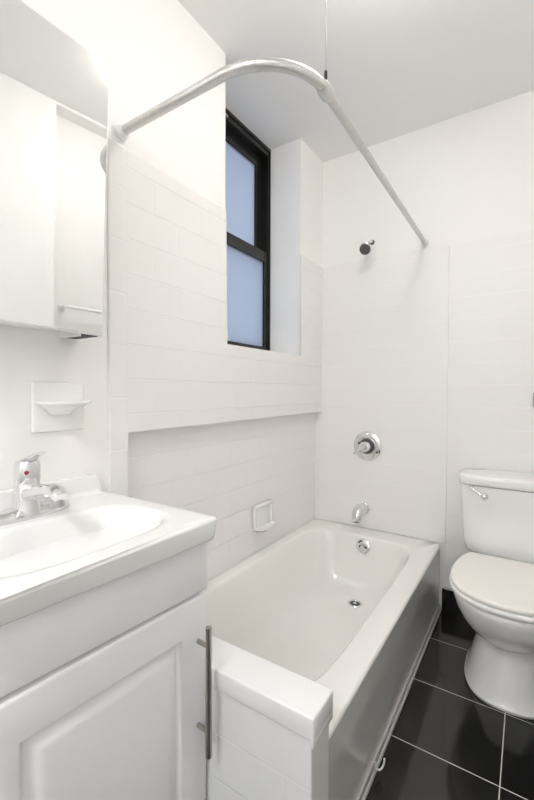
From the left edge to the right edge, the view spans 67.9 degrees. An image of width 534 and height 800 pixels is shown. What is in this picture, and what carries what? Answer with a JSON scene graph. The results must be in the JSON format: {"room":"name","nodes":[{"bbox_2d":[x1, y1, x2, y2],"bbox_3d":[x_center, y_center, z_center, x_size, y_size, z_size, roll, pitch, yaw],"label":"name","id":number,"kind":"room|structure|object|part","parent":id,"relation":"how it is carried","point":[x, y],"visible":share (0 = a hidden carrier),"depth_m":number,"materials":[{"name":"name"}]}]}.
{"room":"bathroom","nodes":[
{"label":"bathroom","id":0,"kind":"room"},
{"bbox_2d":[0,0,322,581],"bbox_3d":[-0.915,-0.145,0.760,0.300,2.475,4.467,1,1,33],"label":"wall","id":1,"kind":"structure","parent":0,"point":[178,415],"depth_m":1.40,"materials":[{"name":"white tile"}]},
{"bbox_2d":[0,474,101,510],"bbox_3d":[-0.607,0.241,0.935,0.046,0.056,0.490,1,1,33],"label":"backsplash","id":2,"kind":"structure","parent":1,"relation":"attached to","point":[80,486],"depth_m":1.07,"materials":[{"name":"white ceramic"}]},
{"bbox_2d":[0,0,109,338],"bbox_3d":[-0.680,-0.512,0.719,0.141,0.710,0.808,1,1,33],"label":"upper cabinet","id":3,"kind":"object","parent":1,"relation":"attached to","point":[54,90],"visible":1,"depth_m":0.91,"materials":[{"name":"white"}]},
{"bbox_3d":[-0.495,-0.169,1.050,0.096,0.006,0.042,1,1,33],"label":"panel","id":4,"kind":"part","parent":3,"relation":"part of","materials":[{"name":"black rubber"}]},
{"bbox_2d":[30,381,91,432],"bbox_3d":[-0.517,0.018,1.026,0.092,0.130,0.140,1,1,33],"label":"soap dish","id":5,"kind":"object","parent":1,"relation":"attached to","point":[55,406],"visible":1,"depth_m":1.03,"materials":[{"name":"white ceramic"}]},
{"bbox_2d":[36,400,91,414],"bbox_3d":[-0.515,0.020,1.025,0.088,0.036,0.123,1,1,33],"label":"tray","id":6,"kind":"object","parent":5,"relation":"on","point":[43,407],"depth_m":1.01,"materials":[{"name":"white ceramic"}]},
{"bbox_2d":[225,107,270,350],"bbox_3d":[-0.190,-0.820,2.008,0.097,1.174,0.636,1,1,33],"label":"window","id":7,"kind":"structure","parent":1,"relation":"in","point":[247,158],"depth_m":2.12,"materials":[{"name":"black"}]},
{"bbox_3d":[-0.204,-1.067,2.014,0.006,0.480,0.482,1,1,33],"label":"pane","id":8,"kind":"part","parent":7,"relation":"part of","materials":[{"name":"glass"}]},
{"bbox_3d":[-0.205,-1.074,2.016,0.030,0.575,0.596,1,1,33],"label":"sash","id":9,"kind":"part","parent":7,"relation":"part of","materials":[{"name":"black"}]},
{"bbox_3d":[-0.178,-0.532,2.006,0.006,0.489,0.556,1,1,33],"label":"pane","id":10,"kind":"part","parent":7,"relation":"part of","materials":[{"name":"glass"}]},
{"bbox_3d":[-0.177,-0.546,2.007,0.030,0.566,0.596,1,1,33],"label":"sash","id":11,"kind":"part","parent":7,"relation":"part of","materials":[{"name":"black"}]},
{"bbox_2d":[252,499,275,533],"bbox_3d":[-0.004,0.566,1.904,0.062,0.140,0.150,1,1,33],"label":"soap dish","id":12,"kind":"object","parent":1,"relation":"attached to","point":[262,521],"visible":1,"depth_m":1.90,"materials":[{"name":"white ceramic"}]},
{"bbox_2d":[253,521,275,533],"bbox_3d":[-0.003,0.619,1.904,0.058,0.036,0.150,1,1,33],"label":"tray","id":13,"kind":"object","parent":12,"relation":"on","point":[261,526],"depth_m":1.89,"materials":[{"name":"white ceramic"}]},
{"bbox_2d":[206,688,328,799],"bbox_3d":[-0.174,0.879,1.017,0.683,0.421,0.087,1,1,33],"label":"wall","id":14,"kind":"structure","parent":0,"point":[254,757],"depth_m":0.86,"materials":[{"name":"tile"}]},
{"bbox_2d":[212,636,332,748],"bbox_3d":[-0.171,0.651,1.008,0.691,0.063,0.096,1,1,33],"label":"ledge","id":15,"kind":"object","parent":14,"relation":"on","point":[302,705],"depth_m":0.86,"materials":[{"name":"white tile"}]},
{"bbox_2d":[178,0,533,161],"bbox_3d":[-0.275,-1.431,0.315,2.020,0.120,4.467,1,1,33],"label":"ceiling","id":16,"kind":"structure","parent":0,"point":[395,68],"depth_m":1.63,"materials":[{"name":"white paint"}]},
{"bbox_2d":[115,0,427,245],"bbox_3d":[0.320,-1.087,1.408,1.541,0.610,0.512,-1,1,-35],"label":"shower curtain rod","id":17,"kind":"object","parent":16,"relation":"hanging from","point":[324,89],"visible":1,"depth_m":1.03,"materials":[{"name":"metal"}]},
{"bbox_2d":[315,90,533,608],"bbox_3d":[0.936,-0.167,2.095,1.920,2.475,0.200,1,1,33],"label":"wall","id":18,"kind":"structure","parent":0,"point":[428,350],"depth_m":2.04,"materials":[{"name":"white tile"}]},
{"bbox_2d":[352,502,369,522],"bbox_3d":[0.511,0.620,2.195,0.074,0.088,0.130,1,1,33],"label":"tub spout","id":19,"kind":"object","parent":18,"relation":"attached to","point":[362,508],"visible":1,"depth_m":2.16,"materials":[{"name":"silver metal"}]},
{"bbox_2d":[359,240,374,254],"bbox_3d":[0.546,-0.828,2.137,0.066,0.114,0.142,1,1,33],"label":"shower","id":20,"kind":"object","parent":18,"relation":"attached to","point":[364,248],"visible":1,"depth_m":2.09,"materials":[{"name":"silver metal"}]},
{"bbox_2d":[353,432,381,459],"bbox_3d":[0.544,0.259,2.198,0.162,0.162,0.074,1,1,33],"label":"shower valve","id":21,"kind":"object","parent":18,"relation":"attached to","point":[367,445],"visible":1,"depth_m":2.20,"materials":[{"name":"silver metal"}]},
{"bbox_2d":[442,588,462,615],"bbox_3d":[1.167,1.021,1.846,0.655,0.113,0.012,1,1,33],"label":"baseboard","id":22,"kind":"structure","parent":18,"relation":"attached to","point":[449,604],"depth_m":2.00,"materials":[{"name":"black tile"}]},
{"bbox_2d":[366,610,533,799],"bbox_3d":[-0.285,1.163,0.370,2.020,0.120,4.467,1,1,33],"label":"floor","id":23,"kind":"structure","parent":0,"point":[445,743],"depth_m":1.26,"materials":[{"name":"black tile"}]},
{"bbox_2d":[0,542,211,799],"bbox_3d":[-0.420,0.706,0.845,0.426,0.772,0.474,1,2,38],"label":"vanity cabinet","id":24,"kind":"object","parent":23,"relation":"on","point":[106,689],"visible":0.85,"depth_m":0.74,"materials":[{"name":"white wood"}]},
{"bbox_3d":[-0.289,0.382,0.739,0.016,0.118,0.472,1,2,38],"label":"false drawer","id":25,"kind":"part","parent":24,"relation":"part of","materials":[{"name":"white wood"}]},
{"bbox_2d":[0,474,216,626],"bbox_3d":[-0.437,0.303,0.828,0.452,0.174,0.495,1,1,33],"label":"sink","id":26,"kind":"object","parent":24,"relation":"in","point":[103,537],"visible":0.94,"depth_m":0.83,"materials":[{"name":"white ceramic"}]},
{"bbox_2d":[0,451,69,525],"bbox_3d":[-0.533,0.189,0.875,0.171,0.154,0.188,0,1,-25],"label":"faucet","id":27,"kind":"object","parent":26,"relation":"on","point":[29,493],"visible":1,"depth_m":0.88,"materials":[{"name":"silver metal"}]},
{"bbox_3d":[-0.547,0.160,0.905,0.054,0.056,0.054,1,1,33],"label":"handle","id":28,"kind":"part","parent":27,"relation":"part of","materials":[{"name":"silver metal"}]},
{"bbox_3d":[-0.526,0.130,0.891,0.078,0.036,0.034,1,1,33],"label":"lever","id":29,"kind":"part","parent":27,"relation":"part of","materials":[{"name":"silver metal"}]},
{"bbox_3d":[-0.547,0.253,0.907,0.066,0.024,0.193,1,1,33],"label":"plate","id":30,"kind":"part","parent":27,"relation":"part of","materials":[{"name":"silver metal"}]},
{"bbox_3d":[-0.487,0.205,0.866,0.146,0.053,0.044,1,1,33],"label":"spout","id":31,"kind":"part","parent":27,"relation":"part of","materials":[{"name":"silver metal"}]},
{"bbox_3d":[-0.144,0.547,0.892,0.032,0.010,0.010,1,2,38],"label":"handle post","id":32,"kind":"part","parent":24,"relation":"part of","materials":[{"name":"silver metal"}]},
{"bbox_3d":[-0.145,0.741,0.896,0.032,0.010,0.010,1,2,38],"label":"handle post","id":33,"kind":"part","parent":24,"relation":"part of","materials":[{"name":"silver metal"}]},
{"bbox_3d":[-0.130,0.650,0.882,0.014,0.294,0.014,1,2,38],"label":"handle","id":34,"kind":"part","parent":24,"relation":"part of","materials":[{"name":"silver metal"}]},
{"bbox_2d":[203,519,441,799],"bbox_3d":[0.213,0.908,1.643,0.720,0.341,1.383,1,1,33],"label":"bathtub","id":35,"kind":"object","parent":23,"relation":"on","point":[285,605],"visible":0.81,"depth_m":1.66,"materials":[{"name":"white ceramic"}]},
{"bbox_2d":[348,599,361,607],"bbox_3d":[0.439,1.014,1.982,0.072,0.008,0.072,1,1,33],"label":"tub drain","id":36,"kind":"object","parent":35,"relation":"in","point":[353,603],"visible":1,"depth_m":1.98,"materials":[{"name":"silver metal"}]},
{"bbox_2d":[356,538,369,553],"bbox_3d":[0.514,0.776,2.113,0.077,0.074,0.037,1,1,33],"label":"overflow plate","id":37,"kind":"object","parent":35,"relation":"attached to","point":[363,546],"visible":1,"depth_m":2.10,"materials":[{"name":"silver metal"}]},
{"bbox_2d":[374,758,384,770],"bbox_3d":[0.326,1.056,1.147,0.037,0.031,0.006,0,1,-17],"label":"hook","id":38,"kind":"object","parent":35,"relation":"attached to","point":[383,764],"visible":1,"depth_m":1.15,"materials":[{"name":"white metal"}]},
{"bbox_3d":[0.503,1.066,1.450,0.017,0.034,1.375,1,1,33],"label":"moulding","id":39,"kind":"part","parent":35,"relation":"part of","materials":[{"name":"grey ceramic"}]},
{"bbox_2d":[449,468,533,719],"bbox_3d":[0.956,0.710,1.559,0.430,0.744,0.682,1,1,33],"label":"toilet","id":40,"kind":"object","parent":23,"relation":"on","point":[492,584],"visible":1,"depth_m":1.49,"materials":[{"name":"white ceramic"}]},
{"bbox_3d":[0.910,0.398,1.725,0.025,0.044,0.068,-1,2,-36],"label":"flush lever","id":41,"kind":"part","parent":40,"relation":"part of","materials":[{"name":"silver metal"}]},
{"bbox_3d":[0.932,0.413,1.700,0.030,0.030,0.030,1,1,33],"label":"knob","id":42,"kind":"part","parent":40,"relation":"part of","materials":[{"name":"silver metal"}]},
{"bbox_3d":[0.890,0.690,1.457,0.396,0.016,0.439,1,1,33],"label":"seat","id":43,"kind":"part","parent":40,"relation":"part of","materials":[{"name":"white plastic"}]},
{"bbox_3d":[0.894,0.672,1.463,0.390,0.016,0.438,1,1,33],"label":"lid","id":44,"kind":"part","parent":40,"relation":"part of","materials":[{"name":"white plastic"}]},
{"bbox_3d":[1.088,0.355,1.749,0.430,0.042,0.210,1,1,33],"label":"tank lid","id":45,"kind":"part","parent":40,"relation":"part of","materials":[{"name":"white ceramic"}]},
{"bbox_3d":[1.089,0.535,1.756,0.416,0.312,0.203,1,1,33],"label":"tank","id":46,"kind":"part","parent":40,"relation":"part of","materials":[{"name":"white ceramic"}]}
]}

